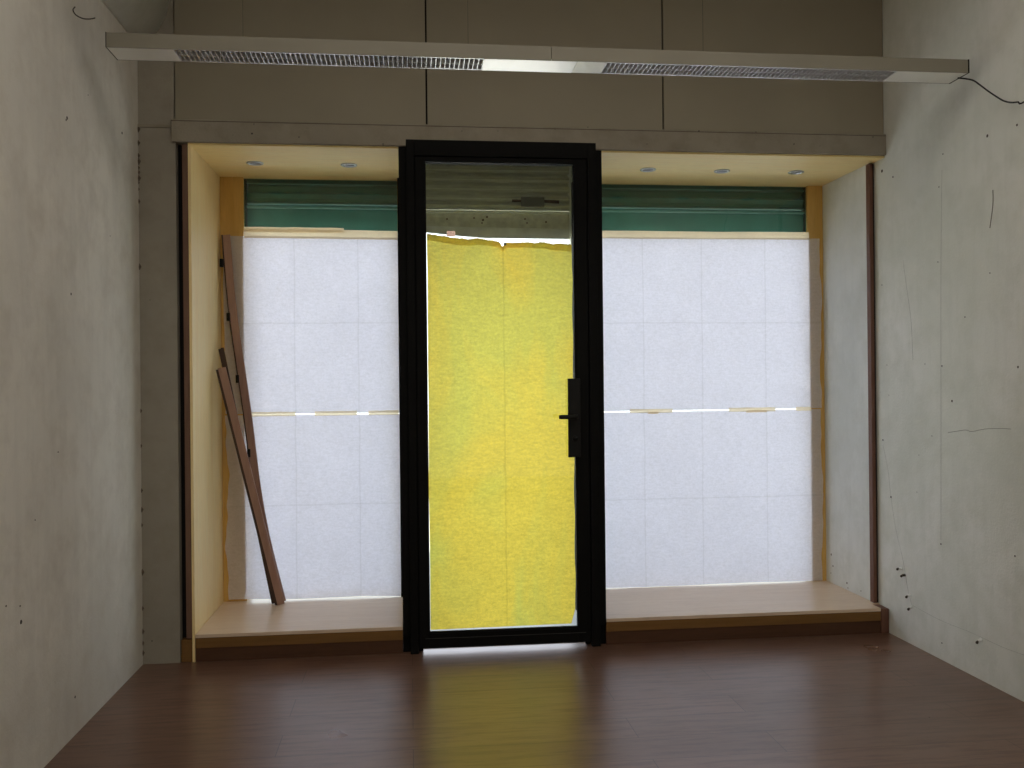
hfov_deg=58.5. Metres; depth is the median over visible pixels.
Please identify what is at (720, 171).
recessed light
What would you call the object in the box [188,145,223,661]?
side panel
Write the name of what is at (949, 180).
wall
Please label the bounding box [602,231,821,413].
paper
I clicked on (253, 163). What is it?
recessed light
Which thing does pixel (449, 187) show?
roller shutter
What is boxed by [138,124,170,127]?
trim
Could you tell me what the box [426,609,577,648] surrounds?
threshold
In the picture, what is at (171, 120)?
trim
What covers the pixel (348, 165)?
recessed light
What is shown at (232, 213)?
window
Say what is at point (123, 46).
ceiling light
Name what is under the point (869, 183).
trim
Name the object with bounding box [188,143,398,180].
soffit
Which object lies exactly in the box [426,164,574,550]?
glass pane
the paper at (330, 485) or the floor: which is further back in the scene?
the paper at (330, 485)
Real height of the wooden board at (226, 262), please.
1.915 m
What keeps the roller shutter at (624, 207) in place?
attached to the window at (813, 201)
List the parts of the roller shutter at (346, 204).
guide rail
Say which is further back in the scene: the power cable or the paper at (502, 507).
the paper at (502, 507)
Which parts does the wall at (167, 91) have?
wall panel, wall panel, wall panel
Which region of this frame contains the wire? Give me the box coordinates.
[72,6,94,19]
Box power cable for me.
[957,77,1023,104]
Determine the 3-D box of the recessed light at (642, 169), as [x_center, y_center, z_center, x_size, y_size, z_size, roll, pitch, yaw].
[0.702,-1.105,4.722,0.082,0.005,0.082,-1,0,-6]
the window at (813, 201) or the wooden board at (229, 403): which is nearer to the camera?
the wooden board at (229, 403)
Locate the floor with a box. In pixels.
[44,633,1023,767]
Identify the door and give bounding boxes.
[397,139,605,653]
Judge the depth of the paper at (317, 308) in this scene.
4.84 m
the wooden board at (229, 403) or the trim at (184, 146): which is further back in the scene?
the wooden board at (229, 403)
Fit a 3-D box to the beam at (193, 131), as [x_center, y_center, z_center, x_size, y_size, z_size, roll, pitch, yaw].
[0.148,-1.163,4.352,3.404,0.103,0.070,-1,0,-6]
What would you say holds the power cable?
hanging from the ceiling light at (123, 46)
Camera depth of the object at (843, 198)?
4.90 m
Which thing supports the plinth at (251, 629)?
on the floor
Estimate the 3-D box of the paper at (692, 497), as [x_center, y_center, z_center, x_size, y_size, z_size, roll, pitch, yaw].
[1.069,0.630,5.068,1.375,0.965,0.007,-1,0,-6]
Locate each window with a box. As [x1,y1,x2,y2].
[220,177,397,601]
[635,184,825,580]
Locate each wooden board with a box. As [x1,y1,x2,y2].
[216,367,284,604]
[218,347,273,603]
[220,234,285,600]
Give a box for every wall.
[0,0,144,767]
[138,0,883,663]
[846,0,1023,701]
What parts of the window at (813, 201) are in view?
pane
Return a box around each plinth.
[181,596,402,661]
[605,580,888,644]
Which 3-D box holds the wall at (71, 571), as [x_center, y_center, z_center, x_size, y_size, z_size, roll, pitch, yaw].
[-1.447,-0.368,1.188,0.212,3.250,7.700,-1,0,-6]
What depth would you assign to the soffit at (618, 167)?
4.71 m
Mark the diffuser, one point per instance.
(520, 65)
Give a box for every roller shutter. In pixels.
[244,179,397,230]
[426,164,568,211]
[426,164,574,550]
[602,184,805,231]
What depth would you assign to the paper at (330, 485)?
4.84 m
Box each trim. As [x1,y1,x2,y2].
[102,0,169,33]
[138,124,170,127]
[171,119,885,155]
[171,120,883,135]
[182,144,191,638]
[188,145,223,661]
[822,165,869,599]
[866,163,876,602]
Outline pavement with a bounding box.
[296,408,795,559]
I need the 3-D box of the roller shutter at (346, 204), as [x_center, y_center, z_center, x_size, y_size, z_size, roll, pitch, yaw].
[-1.038,-0.107,4.946,0.868,2.534,0.080,-1,0,-6]
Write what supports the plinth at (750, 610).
on the floor
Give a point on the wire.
(74, 6)
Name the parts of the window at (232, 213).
pane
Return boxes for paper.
[223,227,398,416]
[225,414,400,599]
[427,231,575,629]
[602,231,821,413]
[604,409,822,587]
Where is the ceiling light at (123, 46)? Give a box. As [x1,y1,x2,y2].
[105,0,969,83]
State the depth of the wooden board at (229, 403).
4.64 m
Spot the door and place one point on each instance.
(585, 416)
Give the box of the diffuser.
[482,59,576,72]
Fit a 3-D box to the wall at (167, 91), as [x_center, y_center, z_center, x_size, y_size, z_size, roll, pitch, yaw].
[0.030,-0.376,4.813,3.953,3.250,1.022,-1,0,-6]
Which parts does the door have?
sill rail, handle, lock plate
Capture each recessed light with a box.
[246,161,263,165]
[341,163,356,167]
[640,168,655,171]
[714,169,729,173]
[788,170,803,174]
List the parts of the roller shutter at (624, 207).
guide rail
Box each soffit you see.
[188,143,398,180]
[601,151,883,186]
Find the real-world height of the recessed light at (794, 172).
0.005 m

